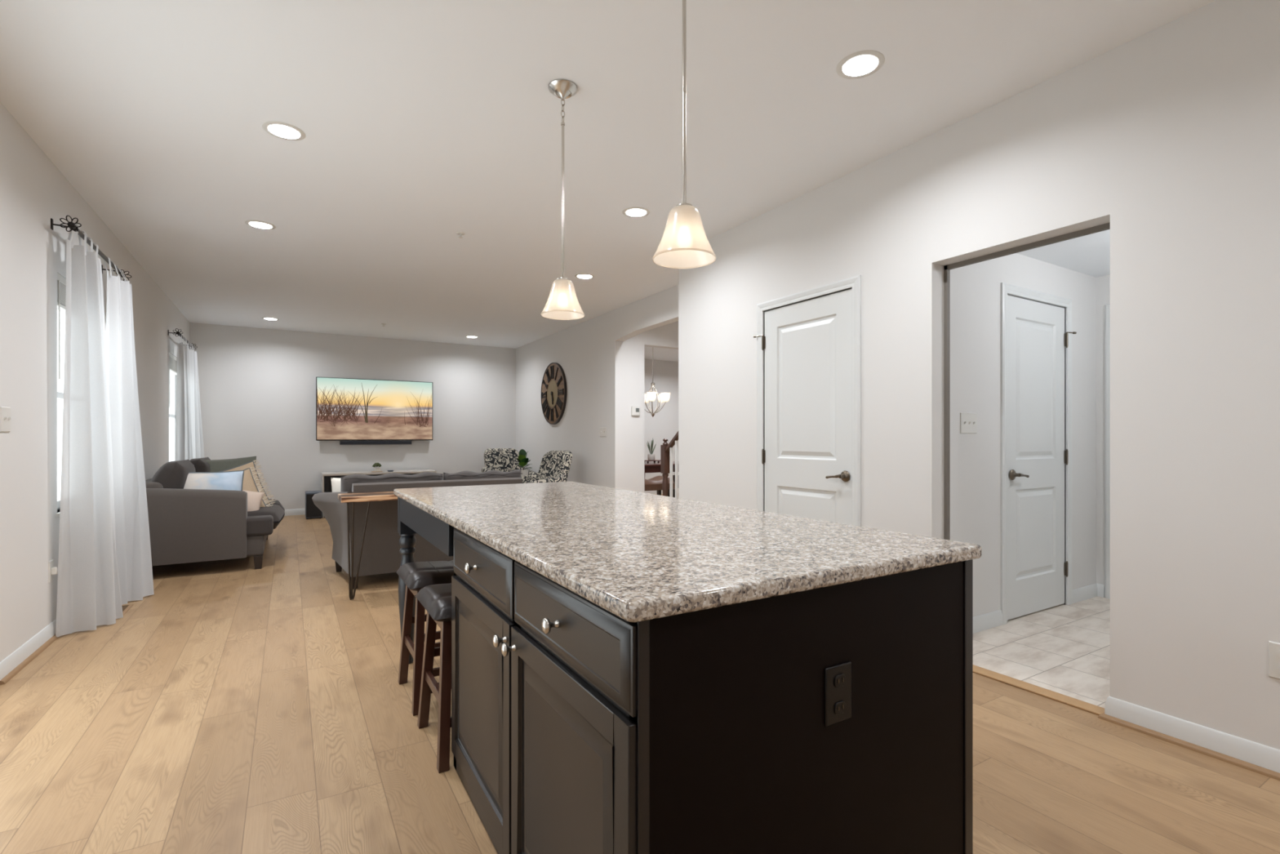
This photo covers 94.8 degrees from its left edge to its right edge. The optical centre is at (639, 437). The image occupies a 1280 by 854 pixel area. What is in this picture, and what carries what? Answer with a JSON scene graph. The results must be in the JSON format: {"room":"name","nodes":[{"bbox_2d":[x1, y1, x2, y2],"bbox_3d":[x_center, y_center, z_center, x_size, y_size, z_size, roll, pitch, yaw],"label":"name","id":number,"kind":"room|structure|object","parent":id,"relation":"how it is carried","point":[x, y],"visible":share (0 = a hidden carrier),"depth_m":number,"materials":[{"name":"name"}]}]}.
{"room":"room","nodes":[
{"label":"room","id":0,"kind":"room"},
{"bbox_2d":[0,102,190,662],"bbox_3d":[-2.908,-0.217,2.451,0.140,2.740,13.390,0,0,-31],"label":"wall","id":1,"kind":"structure","parent":0,"point":[33,191],"depth_m":3.18,"materials":[{"name":"paint"}]},
{"bbox_2d":[0,406,11,431],"bbox_3d":[-3.040,-0.087,2.823,0.016,0.120,0.115,0,0,-31],"label":"light switch","id":2,"kind":"object","parent":1,"relation":"attached to","point":[5,412],"visible":1,"depth_m":2.81,"materials":[{"name":"white plastic"}]},
{"bbox_2d":[0,618,58,684],"bbox_3d":[-4.587,1.107,5.428,0.030,0.092,6.255,0,0,-31],"label":"baseboard","id":3,"kind":"structure","parent":1,"relation":"attached to","point":[18,660],"depth_m":3.02,"materials":[{"name":"white paint"}]},
{"bbox_2d":[48,559,57,582],"bbox_3d":[-3.359,0.763,3.372,0.030,0.120,0.075,0,0,-31],"label":"wall outlet","id":4,"kind":"object","parent":1,"relation":"attached to","point":[52,570],"visible":1,"depth_m":3.36,"materials":[{"name":"white plastic"}]},
{"bbox_2d":[50,566,57,574],"bbox_3d":[-3.357,0.763,3.373,0.025,0.040,0.035,0,0,-31],"label":"socket","id":5,"kind":"object","parent":4,"relation":"attached to","point":[54,570],"depth_m":3.36,"materials":[{"name":"white plastic"}]},
{"bbox_2d":[55,391,63,517],"bbox_3d":[-3.709,-0.257,3.830,0.140,1.449,0.980,0,0,-31],"label":"window","id":6,"kind":"structure","parent":1,"relation":"in","point":[60,394],"depth_m":3.67,"materials":[{"name":"white glass"}]},
{"bbox_2d":[57,272,66,379],"bbox_3d":[-3.689,-0.662,3.842,0.056,0.630,0.900,0,0,-31],"label":"window blind","id":7,"kind":"object","parent":1,"relation":"attached to","point":[61,281],"visible":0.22,"depth_m":3.50,"materials":[{"name":"white"}]},
{"bbox_2d":[50,215,131,280],"bbox_3d":[-3.609,-1.225,3.901,0.143,0.094,1.270,0,0,-31],"label":"curtain rod","id":8,"kind":"object","parent":1,"relation":"attached to","point":[71,225],"visible":0.83,"depth_m":3.55,"materials":[{"name":"grey metal"}]},
{"bbox_2d":[55,224,123,636],"bbox_3d":[-3.356,-0.050,3.647,0.211,2.397,0.521,0,0,-24],"label":"window curtain","id":9,"kind":"object","parent":8,"relation":"hanging from","point":[89,595],"visible":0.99,"depth_m":3.50,"materials":[{"name":"white fabric"}]},
{"bbox_2d":[102,257,154,604],"bbox_3d":[-3.640,-0.044,4.209,0.246,2.387,0.560,0,0,-31],"label":"window curtain","id":10,"kind":"object","parent":8,"relation":"hanging from","point":[133,548],"visible":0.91,"depth_m":4.16,"materials":[{"name":"white fabric"}]},
{"bbox_2d":[168,372,175,461],"bbox_3d":[-5.642,-0.257,7.067,0.140,1.449,0.980,0,0,-31],"label":"window","id":11,"kind":"structure","parent":1,"relation":"in","point":[172,376],"depth_m":7.41,"materials":[{"name":"white glass"}]},
{"bbox_2d":[168,352,177,407],"bbox_3d":[-5.622,-0.662,7.079,0.056,0.630,0.900,0,0,-31],"label":"window blind","id":12,"kind":"object","parent":11,"relation":"attached to","point":[172,359],"visible":0.56,"depth_m":6.95,"materials":[{"name":"white"}]},
{"bbox_2d":[168,328,197,350],"bbox_3d":[-5.547,-1.185,7.146,0.143,0.094,1.230,0,0,-31],"label":"curtain rod","id":13,"kind":"object","parent":1,"relation":"attached to","point":[178,333],"visible":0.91,"depth_m":6.67,"materials":[{"name":"grey metal"}]},
{"bbox_2d":[175,333,192,461],"bbox_3d":[-5.334,-0.025,6.930,0.156,2.347,0.466,0,0,-26],"label":"window curtain","id":14,"kind":"object","parent":13,"relation":"hanging from","point":[184,448],"visible":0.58,"depth_m":6.79,"materials":[{"name":"white fabric"}]},
{"bbox_2d":[185,340,204,458],"bbox_3d":[-5.628,-0.025,7.487,0.209,2.347,0.536,0,0,-31],"label":"window curtain","id":15,"kind":"object","parent":13,"relation":"hanging from","point":[194,395],"visible":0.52,"depth_m":7.42,"materials":[{"name":"white fabric"}]},
{"bbox_2d":[190,322,678,509],"bbox_3d":[-2.320,-0.217,10.507,9.410,2.740,0.140,0,0,-31],"label":"wall","id":16,"kind":"structure","parent":0,"point":[257,386],"depth_m":9.01,"materials":[{"name":"paint"}]},
{"bbox_2d":[284,508,305,515],"bbox_3d":[-4.209,1.107,9.290,4.640,0.092,0.013,0,0,-31],"label":"baseboard","id":17,"kind":"structure","parent":16,"relation":"attached to","point":[295,511],"depth_m":8.74,"materials":[{"name":"white paint"}]},
{"bbox_2d":[315,377,432,440],"bbox_3d":[-4.150,-0.433,9.275,1.682,0.956,0.097,0,0,-31],"label":"television","id":18,"kind":"object","parent":16,"relation":"attached to","point":[348,409],"visible":1,"depth_m":9.21,"materials":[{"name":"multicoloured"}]},
{"bbox_2d":[355,384,377,422],"bbox_3d":[-4.299,-0.543,9.129,0.425,0.625,0.001,0,0,-31],"label":"print","id":19,"kind":"object","parent":18,"relation":"attached to","point":[366,411],"depth_m":9.15},
{"bbox_2d":[316,385,431,426],"bbox_3d":[-4.128,-0.474,9.232,1.658,0.669,0.001,0,0,-31],"label":"print","id":20,"kind":"object","parent":18,"relation":"attached to","point":[346,414],"depth_m":8.98},
{"bbox_2d":[339,440,411,444],"bbox_3d":[-4.150,0.079,9.261,1.029,0.060,0.121,0,0,-31],"label":"soundbar","id":21,"kind":"object","parent":16,"relation":"attached to","point":[341,442],"visible":1,"depth_m":9.17,"materials":[{"name":"plastic"}]},
{"bbox_2d":[515,284,678,487],"bbox_3d":[-0.643,-0.217,7.961,0.120,2.740,5.950,0,0,-31],"label":"wall","id":22,"kind":"structure","parent":0,"point":[583,349],"depth_m":8.12,"materials":[{"name":"paint"}]},
{"bbox_2d":[541,362,567,424],"bbox_3d":[-1.324,-0.669,8.929,0.056,0.936,0.936,0,0,-31],"label":"wall clock","id":23,"kind":"object","parent":22,"relation":"attached to","point":[553,386],"visible":1,"depth_m":8.88,"materials":[{"name":"brown wood"}]},
{"bbox_2d":[600,426,606,436],"bbox_3d":[-0.478,-0.072,7.553,0.016,0.120,0.180,0,0,-31],"label":"light switch","id":24,"kind":"object","parent":22,"relation":"attached to","point":[603,429],"visible":1,"depth_m":7.54,"materials":[{"name":"white plastic"}]},
{"bbox_2d":[0,0,1216,361],"bbox_3d":[1.110,-1.657,4.850,9.520,0.140,13.390,0,0,-31],"label":"ceiling","id":25,"kind":"structure","parent":0,"point":[424,122],"depth_m":2.97,"materials":[{"name":"paint"}]},
{"bbox_2d":[244,220,275,230],"bbox_3d":[-2.831,-1.608,4.389,0.194,0.050,0.194,0,0,-31],"label":"recessed light","id":26,"kind":"object","parent":25,"relation":"in","point":[260,224],"visible":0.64,"depth_m":4.43,"materials":[{"name":"white plastic"}]},
{"bbox_2d":[262,317,279,320],"bbox_3d":[-4.939,-1.608,7.860,0.194,0.050,0.194,0,0,-31],"label":"recessed light","id":27,"kind":"object","parent":25,"relation":"in","point":[265,318],"visible":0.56,"depth_m":7.90,"materials":[{"name":"white plastic"}]},
{"bbox_2d":[262,120,306,141],"bbox_3d":[-1.843,-1.608,3.046,0.194,0.050,0.194,0,0,-31],"label":"recessed light","id":28,"kind":"object","parent":25,"relation":"in","point":[283,131],"visible":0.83,"depth_m":3.08,"materials":[{"name":"white plastic"}]},
{"bbox_2d":[272,124,296,131],"bbox_3d":[-1.843,-1.617,3.046,0.119,0.001,0.119,0,0,-31],"label":"diffuser","id":29,"kind":"object","parent":28,"relation":"attached to","point":[280,126],"depth_m":3.07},
{"bbox_2d":[456,231,465,238],"bbox_3d":[-1.393,-1.570,4.567,0.068,0.034,0.068,0,0,-31],"label":"sprinkler head","id":30,"kind":"object","parent":25,"relation":"attached to","point":[460,233],"visible":1,"depth_m":4.56},
{"bbox_2d":[465,335,478,337],"bbox_3d":[-2.650,-1.608,9.273,0.194,0.050,0.194,0,0,-31],"label":"recessed light","id":31,"kind":"object","parent":25,"relation":"in","point":[468,336],"visible":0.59,"depth_m":9.31,"materials":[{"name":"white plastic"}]},
{"bbox_2d":[541,79,584,319],"bbox_3d":[-0.350,-1.070,2.668,0.197,1.034,0.197,0,0,-31],"label":"pendant light","id":32,"kind":"object","parent":25,"relation":"hanging from","point":[562,303],"visible":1,"depth_m":2.64,"materials":[{"name":"white glass"}]},
{"bbox_2d":[574,273,594,279],"bbox_3d":[-0.546,-1.608,5.789,0.194,0.050,0.194,0,0,-31],"label":"recessed light","id":33,"kind":"object","parent":25,"relation":"in","point":[581,276],"visible":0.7,"depth_m":5.84,"materials":[{"name":"white plastic"}]},
{"bbox_2d":[622,206,649,217],"bbox_3d":[-0.028,-1.608,4.142,0.194,0.050,0.194,0,0,-31],"label":"recessed light","id":34,"kind":"object","parent":25,"relation":"in","point":[635,211],"visible":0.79,"depth_m":4.18,"materials":[{"name":"white plastic"}]},
{"bbox_2d":[630,208,642,211],"bbox_3d":[-0.028,-1.617,4.142,0.119,0.001,0.119,0,0,-31],"label":"diffuser","id":35,"kind":"object","parent":34,"relation":"attached to","point":[634,210],"depth_m":4.18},
{"bbox_2d":[644,346,670,417],"bbox_3d":[0.198,-0.957,9.460,0.574,1.260,0.556,0,0,-31],"label":"chandelier","id":36,"kind":"object","parent":25,"relation":"hanging from","point":[651,396],"visible":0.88,"depth_m":9.40,"materials":[{"name":"white glass"}]},
{"bbox_2d":[652,0,715,268],"bbox_3d":[0.138,-1.070,1.829,0.197,1.034,0.197,0,0,-31],"label":"pendant light","id":37,"kind":"object","parent":25,"relation":"hanging from","point":[684,243],"visible":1,"depth_m":1.80,"materials":[{"name":"white glass"}]},
{"bbox_2d":[675,203,692,206],"bbox_3d":[0.138,-0.689,1.829,0.056,0.073,0.056,0,0,-31],"label":"socket","id":38,"kind":"object","parent":37,"relation":"attached to","point":[681,204],"depth_m":1.80,"materials":[{"name":"silver metal"}]},
{"bbox_2d":[835,49,884,79],"bbox_3d":[0.938,-1.608,2.505,0.194,0.050,0.194,0,0,-31],"label":"recessed light","id":39,"kind":"object","parent":25,"relation":"in","point":[862,64],"visible":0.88,"depth_m":2.53,"materials":[{"name":"white plastic"}]},
{"bbox_2d":[845,54,875,66],"bbox_3d":[0.938,-1.617,2.505,0.119,0.001,0.119,0,0,-31],"label":"diffuser","id":40,"kind":"object","parent":39,"relation":"attached to","point":[860,60],"depth_m":2.52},
{"bbox_2d":[0,493,1279,853],"bbox_3d":[1.110,1.202,4.850,9.520,0.102,13.390,0,0,-31],"label":"floor","id":41,"kind":"structure","parent":0,"point":[235,707],"depth_m":2.21,"materials":[{"name":"brown wood"}]},
{"bbox_2d":[121,604,133,614],"bbox_3d":[-3.472,1.150,3.902,0.120,0.006,0.300,0,0,-31],"label":"floor vent","id":42,"kind":"object","parent":41,"relation":"in","point":[125,607],"visible":0.33,"depth_m":3.97,"materials":[{"name":"brown wood"}]},
{"bbox_2d":[145,457,284,568],"bbox_3d":[-4.095,0.680,5.731,1.085,0.947,1.860,0,0,-31],"label":"loveseat","id":43,"kind":"object","parent":41,"relation":"on","point":[186,526],"visible":0.88,"depth_m":4.94,"materials":[{"name":"grey fabric"}]},
{"bbox_2d":[150,459,195,488],"bbox_3d":[-4.167,0.463,5.222,0.341,0.514,0.740,0,0,-31],"label":"cushion","id":44,"kind":"object","parent":43,"relation":"on","point":[172,474],"depth_m":4.97,"materials":[{"name":"grey fabric"}]},
{"bbox_2d":[190,457,210,471],"bbox_3d":[-4.478,0.463,5.898,0.341,0.514,0.740,0,0,-31],"label":"cushion","id":45,"kind":"object","parent":43,"relation":"on","point":[200,464],"depth_m":5.67,"materials":[{"name":"grey fabric"}]},
{"bbox_2d":[183,470,244,490],"bbox_3d":[-3.797,0.498,5.187,0.507,0.407,0.165,0,0,-31],"label":"throw pillow","id":46,"kind":"object","parent":43,"relation":"on","point":[226,480],"visible":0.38,"depth_m":5.17,"materials":[{"name":"fabric"}]},
{"bbox_2d":[204,456,256,471],"bbox_3d":[-4.183,0.453,5.912,0.602,0.525,0.181,0,0,-39],"label":"throw pillow","id":47,"kind":"object","parent":43,"relation":"on","point":[216,465],"visible":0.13,"depth_m":5.90,"materials":[{"name":"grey fabric"}]},
{"bbox_2d":[219,459,275,503],"bbox_3d":[-3.918,0.522,5.720,0.176,0.599,0.649,0,0,41],"label":"throw pillow","id":48,"kind":"object","parent":43,"relation":"on","point":[251,464],"visible":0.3,"depth_m":5.86,"materials":[{"name":"beige fabric"}]},
{"bbox_2d":[242,489,264,511],"bbox_3d":[-3.621,0.588,5.362,0.345,0.288,0.141,0,0,-38],"label":"throw pillow","id":49,"kind":"object","parent":43,"relation":"on","point":[254,498],"visible":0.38,"depth_m":5.38,"materials":[{"name":"fabric"}]},
{"bbox_2d":[242,466,272,506],"bbox_3d":[-3.745,0.547,5.450,0.173,0.539,0.581,0,0,42],"label":"throw pillow","id":50,"kind":"object","parent":43,"relation":"on","point":[249,483],"visible":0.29,"depth_m":5.55,"materials":[{"name":"beige fabric"}]},
{"bbox_2d":[246,515,273,536],"bbox_3d":[-3.398,0.781,5.221,0.240,0.160,0.210,0,0,-31],"label":"cushion","id":51,"kind":"object","parent":43,"relation":"on","point":[256,525],"depth_m":5.15,"materials":[{"name":"grey fabric"}]},
{"bbox_2d":[247,503,284,528],"bbox_3d":[-3.830,0.753,5.482,0.885,0.213,0.700,0,0,-31],"label":"seat cushion","id":52,"kind":"object","parent":43,"relation":"on","point":[276,511],"depth_m":5.43,"materials":[{"name":"grey fabric"}]},
{"bbox_2d":[269,498,284,513],"bbox_3d":[-4.190,0.753,6.085,0.885,0.213,0.695,0,0,-31],"label":"seat cushion","id":53,"kind":"object","parent":43,"relation":"on","point":[277,502],"depth_m":6.07,"materials":[{"name":"grey fabric"}]},
{"bbox_2d":[305,490,322,519],"bbox_3d":[-4.715,0.967,8.495,0.205,0.372,0.378,0,0,-31],"label":"subwoofer","id":54,"kind":"object","parent":41,"relation":"on","point":[312,511],"visible":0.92,"depth_m":8.32,"materials":[{"name":"grey plastic"}]},
{"bbox_2d":[337,491,397,599],"bbox_3d":[-1.510,0.782,4.600,1.500,0.734,0.340,0,0,-31],"label":"console table","id":55,"kind":"object","parent":41,"relation":"on","point":[347,498],"visible":0.28,"depth_m":4.18,"materials":[{"name":"brown wood"}]},
{"bbox_2d":[320,469,436,517],"bbox_3d":[-4.001,0.837,9.054,1.585,0.632,0.510,0,0,-31],"label":"tv stand","id":56,"kind":"object","parent":41,"relation":"on","point":[326,482],"visible":0.23,"depth_m":8.76,"materials":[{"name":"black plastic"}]},
{"bbox_2d":[371,462,382,471],"bbox_3d":[-3.986,0.450,8.918,0.170,0.142,0.170,0,0,-31],"label":"succulent plant","id":57,"kind":"object","parent":56,"relation":"on","point":[376,468],"visible":1,"depth_m":8.88,"materials":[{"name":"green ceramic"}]},
{"bbox_2d":[311,469,522,589],"bbox_3d":[-1.821,0.721,5.194,1.865,0.865,0.935,0,0,-31],"label":"sofa","id":58,"kind":"object","parent":41,"relation":"on","point":[380,553],"visible":0.38,"depth_m":4.60,"materials":[{"name":"grey fabric"}]},
{"bbox_2d":[330,477,340,492],"bbox_3d":[-2.392,0.488,4.931,0.360,0.320,0.132,0,0,-31],"label":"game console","id":59,"kind":"object","parent":58,"relation":"on","point":[335,482],"visible":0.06,"depth_m":4.82,"materials":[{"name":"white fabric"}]},
{"bbox_2d":[340,471,443,492],"bbox_3d":[-2.020,0.493,4.821,0.776,0.410,0.276,0,0,-31],"label":"cushion","id":60,"kind":"object","parent":58,"relation":"on","point":[346,482],"depth_m":4.70,"materials":[{"name":"grey fabric"}]},
{"bbox_2d":[443,469,521,479],"bbox_3d":[-1.387,0.493,5.199,0.690,0.410,0.276,0,0,-31],"label":"cushion","id":61,"kind":"object","parent":58,"relation":"on","point":[491,473],"depth_m":5.11,"materials":[{"name":"grey fabric"}]},
{"bbox_2d":[395,560,453,715],"bbox_3d":[-0.849,0.866,2.719,0.470,0.575,0.396,0,0,-31],"label":"bar stool","id":62,"kind":"object","parent":41,"relation":"on","point":[416,575],"visible":0.45,"depth_m":2.54,"materials":[{"name":"black leather"}]},
{"bbox_2d":[414,582,451,773],"bbox_3d":[-0.601,0.866,2.303,0.470,0.575,0.396,0,0,-31],"label":"bar stool","id":63,"kind":"object","parent":41,"relation":"on","point":[436,599],"visible":0.27,"depth_m":2.09,"materials":[{"name":"black wood"}]},
{"bbox_2d":[481,448,535,475],"bbox_3d":[-2.147,0.665,9.557,0.740,0.975,0.772,0,0,-34],"label":"armchair","id":64,"kind":"object","parent":41,"relation":"on","point":[503,460],"visible":0.23,"depth_m":9.68,"materials":[{"name":"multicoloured fabric"}]},
{"bbox_2d":[520,450,572,483],"bbox_3d":[-1.330,0.665,7.776,0.772,0.975,0.740,0,0,-39],"label":"armchair","id":65,"kind":"object","parent":41,"relation":"on","point":[555,465],"visible":0.2,"depth_m":7.83,"materials":[{"name":"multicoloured fabric"}]},
{"bbox_2d":[644,475,675,496],"bbox_3d":[0.149,0.861,8.565,0.620,0.585,0.406,0,0,-31],"label":"bench","id":66,"kind":"object","parent":41,"relation":"on","point":[655,483],"visible":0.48,"depth_m":8.42,"materials":[{"name":"brown leather"}]},
{"bbox_2d":[644,461,675,472],"bbox_3d":[0.466,0.783,9.713,1.700,0.740,0.900,0,0,-31],"label":"dining table","id":67,"kind":"object","parent":41,"relation":"on","point":[651,467],"visible":0.06,"depth_m":9.13,"materials":[{"name":"brown wood"}]},
{"bbox_2d":[644,459,660,463],"bbox_3d":[0.182,0.388,9.485,0.320,0.050,0.200,0,0,-31],"label":"serving tray","id":68,"kind":"object","parent":67,"relation":"on","point":[647,460],"visible":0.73,"depth_m":9.44,"materials":[{"name":"brown wood"}]},
{"bbox_2d":[646,438,657,460],"bbox_3d":[0.196,0.183,9.474,0.159,0.360,0.205,0,0,-7],"label":"potted plant","id":69,"kind":"object","parent":68,"relation":"on","point":[651,456],"visible":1,"depth_m":9.45,"materials":[{"name":"green plant"}]},
{"bbox_2d":[660,431,678,497],"bbox_3d":[1.127,-0.017,6.947,0.940,2.340,1.833,0,0,-31],"label":"staircase","id":70,"kind":"structure","parent":41,"relation":"on","point":[666,450],"depth_m":7.37,"materials":[{"name":"brown wood"}]},
{"bbox_2d":[672,475,675,497],"bbox_3d":[0.798,0.861,8.999,0.620,0.585,0.406,0,0,-31],"label":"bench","id":71,"kind":"object","parent":41,"relation":"on","point":[673,476],"visible":0.02,"depth_m":8.97,"materials":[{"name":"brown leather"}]},
{"bbox_2d":[397,497,973,853],"bbox_3d":[-0.221,0.726,2.241,1.021,0.857,2.416,0,0,-31],"label":"kitchen island","id":72,"kind":"object","parent":41,"relation":"on","point":[837,718],"visible":0.66,"depth_m":1.22,"materials":[{"name":"brown paint"}]},
{"bbox_2d":[393,481,982,622],"bbox_3d":[-0.215,0.282,2.255,1.012,0.033,2.468,0,0,-31],"label":"island countertop","id":73,"kind":"structure","parent":72,"relation":"on","point":[637,556],"depth_m":1.48,"materials":[{"name":"stone"}]},
{"bbox_2d":[824,661,851,726],"bbox_3d":[0.411,0.530,1.221,0.078,0.119,0.006,0,0,-31],"label":"outlet","id":74,"kind":"object","parent":72,"relation":"attached to","point":[837,674],"depth_m":1.22,"materials":[{"name":"black plastic"}]},
{"bbox_2d":[833,673,845,688],"bbox_3d":[0.413,0.503,1.218,0.033,0.025,0.005,0,0,-31],"label":"socket","id":75,"kind":"object","parent":72,"relation":"attached to","point":[839,679],"depth_m":1.22,"materials":[{"name":"black plastic"}]},
{"bbox_2d":[834,700,845,715],"bbox_3d":[0.413,0.559,1.218,0.033,0.025,0.005,0,0,-31],"label":"socket","id":76,"kind":"object","parent":72,"relation":"attached to","point":[839,705],"depth_m":1.22,"materials":[{"name":"black plastic"}]},
{"bbox_3d":[-1.689,0.888,8.776,0.400,0.530,0.400,0,0,-31],"label":"side table","id":77,"kind":"object","parent":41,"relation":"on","visible":0},
{"bbox_2d":[514,448,532,475],"bbox_3d":[-1.723,0.397,8.742,0.252,0.452,0.206,0,0,16],"label":"potted plant","id":78,"kind":"object","parent":77,"relation":"on","point":[522,460],"visible":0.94,"depth_m":8.70,"materials":[{"name":"green plant"}]},
{"bbox_2d":[610,309,678,493],"bbox_3d":[1.649,-0.217,8.521,4.630,2.740,0.120,0,0,-31],"label":"wall","id":79,"kind":"structure","parent":0,"point":[628,356],"depth_m":7.38,"materials":[{"name":"paint"}]},
{"bbox_2d":[631,406,639,415],"bbox_3d":[-0.054,-0.335,7.418,0.115,0.115,0.027,0,0,-31],"label":"thermostat","id":80,"kind":"object","parent":79,"relation":"attached to","point":[635,410],"visible":1,"depth_m":7.41,"materials":[{"name":"white plastic"}]},
{"bbox_2d":[678,0,1279,750],"bbox_3d":[4.438,-0.217,3.285,5.210,2.740,7.290,0,0,-31],"label":"wall","id":81,"kind":"structure","parent":0,"point":[1168,136],"depth_m":2.34,"materials":[{"name":"paint"}]},
{"bbox_2d":[753,288,852,524],"bbox_3d":[1.049,0.125,3.866,0.092,2.032,0.835,0,0,-31],"label":"door","id":82,"kind":"structure","parent":81,"relation":"in","point":[806,455],"depth_m":3.80,"materials":[{"name":"white paint"}]},
{"bbox_2d":[756,275,861,526],"bbox_3d":[1.109,0.099,3.860,0.118,2.108,0.886,0,0,-31],"label":"door frame","id":83,"kind":"structure","parent":81,"relation":"attached to","point":[854,282],"depth_m":3.57,"materials":[{"name":"white paint"}]},
{"bbox_2d":[943,222,1110,540],"bbox_3d":[1.829,0.118,2.807,0.024,2.070,0.780,0,0,-31],"label":"trim","id":84,"kind":"structure","parent":81,"relation":"attached to","point":[1104,227],"depth_m":3.12,"materials":[{"name":"grey paint"}]},
{"bbox_2d":[973,664,1104,715],"bbox_3d":[1.757,1.149,2.762,0.080,0.009,0.791,0,0,-31],"label":"trim","id":85,"kind":"structure","parent":81,"relation":"attached to","point":[1088,707],"depth_m":2.65,"materials":[{"name":"brown wood"}]},
{"bbox_2d":[1097,695,1279,780],"bbox_3d":[2.982,1.107,0.740,0.160,0.092,4.012,0,0,-31],"label":"baseboard","id":86,"kind":"structure","parent":81,"relation":"attached to","point":[1264,760],"depth_m":2.17,"materials":[{"name":"white paint"}]},
{"bbox_2d":[1268,640,1279,679],"bbox_3d":[2.175,0.759,1.985,0.009,0.122,0.076,0,0,-31],"label":"wall outlet","id":87,"kind":"object","parent":81,"relation":"attached to","point":[1273,647],"visible":1,"depth_m":2.00,"materials":[{"name":"white plastic"}]},
{"bbox_2d":[950,253,1096,617],"bbox_3d":[2.482,-0.007,3.850,2.170,2.320,0.115,0,0,-31],"label":"wall","id":88,"kind":"structure","parent":0,"point":[975,288],"depth_m":3.59,"materials":[{"name":"paint"}]},
{"bbox_2d":[960,412,977,433],"bbox_3d":[1.930,-0.085,3.444,0.167,0.120,0.016,0,0,-31],"label":"light switch","id":89,"kind":"object","parent":88,"relation":"attached to","point":[968,421],"visible":1,"depth_m":3.44,"materials":[{"name":"white plastic"}]},
{"bbox_2d":[973,609,1002,633],"bbox_3d":[1.906,1.107,3.431,0.751,0.092,0.013,0,0,-31],"label":"baseboard","id":90,"kind":"structure","parent":88,"relation":"attached to","point":[993,619],"depth_m":3.54,"materials":[{"name":"white paint"}]},
{"bbox_2d":[1000,282,1071,624],"bbox_3d":[2.583,0.099,3.890,0.882,2.108,0.118,0,0,-31],"label":"door frame","id":91,"kind":"structure","parent":88,"relation":"attached to","point":[1006,289],"depth_m":3.82,"materials":[{"name":"white paint"}]},
{"bbox_2d":[1007,295,1076,619],"bbox_3d":[2.638,0.125,3.868,0.831,2.032,0.092,0,0,-31],"label":"door","id":92,"kind":"structure","parent":88,"relation":"in","point":[1036,335],"depth_m":3.85,"materials":[{"name":"white paint"}]},
{"bbox_2d":[1071,582,1104,604],"bbox_3d":[3.166,1.107,4.160,0.397,0.092,0.053,0,0,-31],"label":"baseboard","id":93,"kind":"structure","parent":88,"relation":"attached to","point":[1087,592],"depth_m":4.20,"materials":[{"name":"white paint"}]},
{"bbox_2d":[1017,229,1110,277],"bbox_3d":[3.181,-1.217,2.680,2.170,0.100,2.840,0,0,-31],"label":"ceiling","id":94,"kind":"structure","parent":0,"point":[1090,254],"depth_m":3.74,"materials":[{"name":"paint"}]},
{"bbox_2d":[1096,274,1110,584],"bbox_3d":[4.082,-0.007,3.151,0.140,2.320,2.725,0,0,-31],"label":"wall","id":95,"kind":"structure","parent":0,"point":[1103,282],"depth_m":4.26,"materials":[{"name":"paint"}]},
{"bbox_2d":[1104,303,1110,598],"bbox_3d":[3.638,0.099,3.838,0.118,2.108,0.976,0,0,-31],"label":"door frame","id":96,"kind":"structure","parent":95,"relation":"attached to","point":[1107,307],"depth_m":4.21,"materials":[{"name":"white paint"}]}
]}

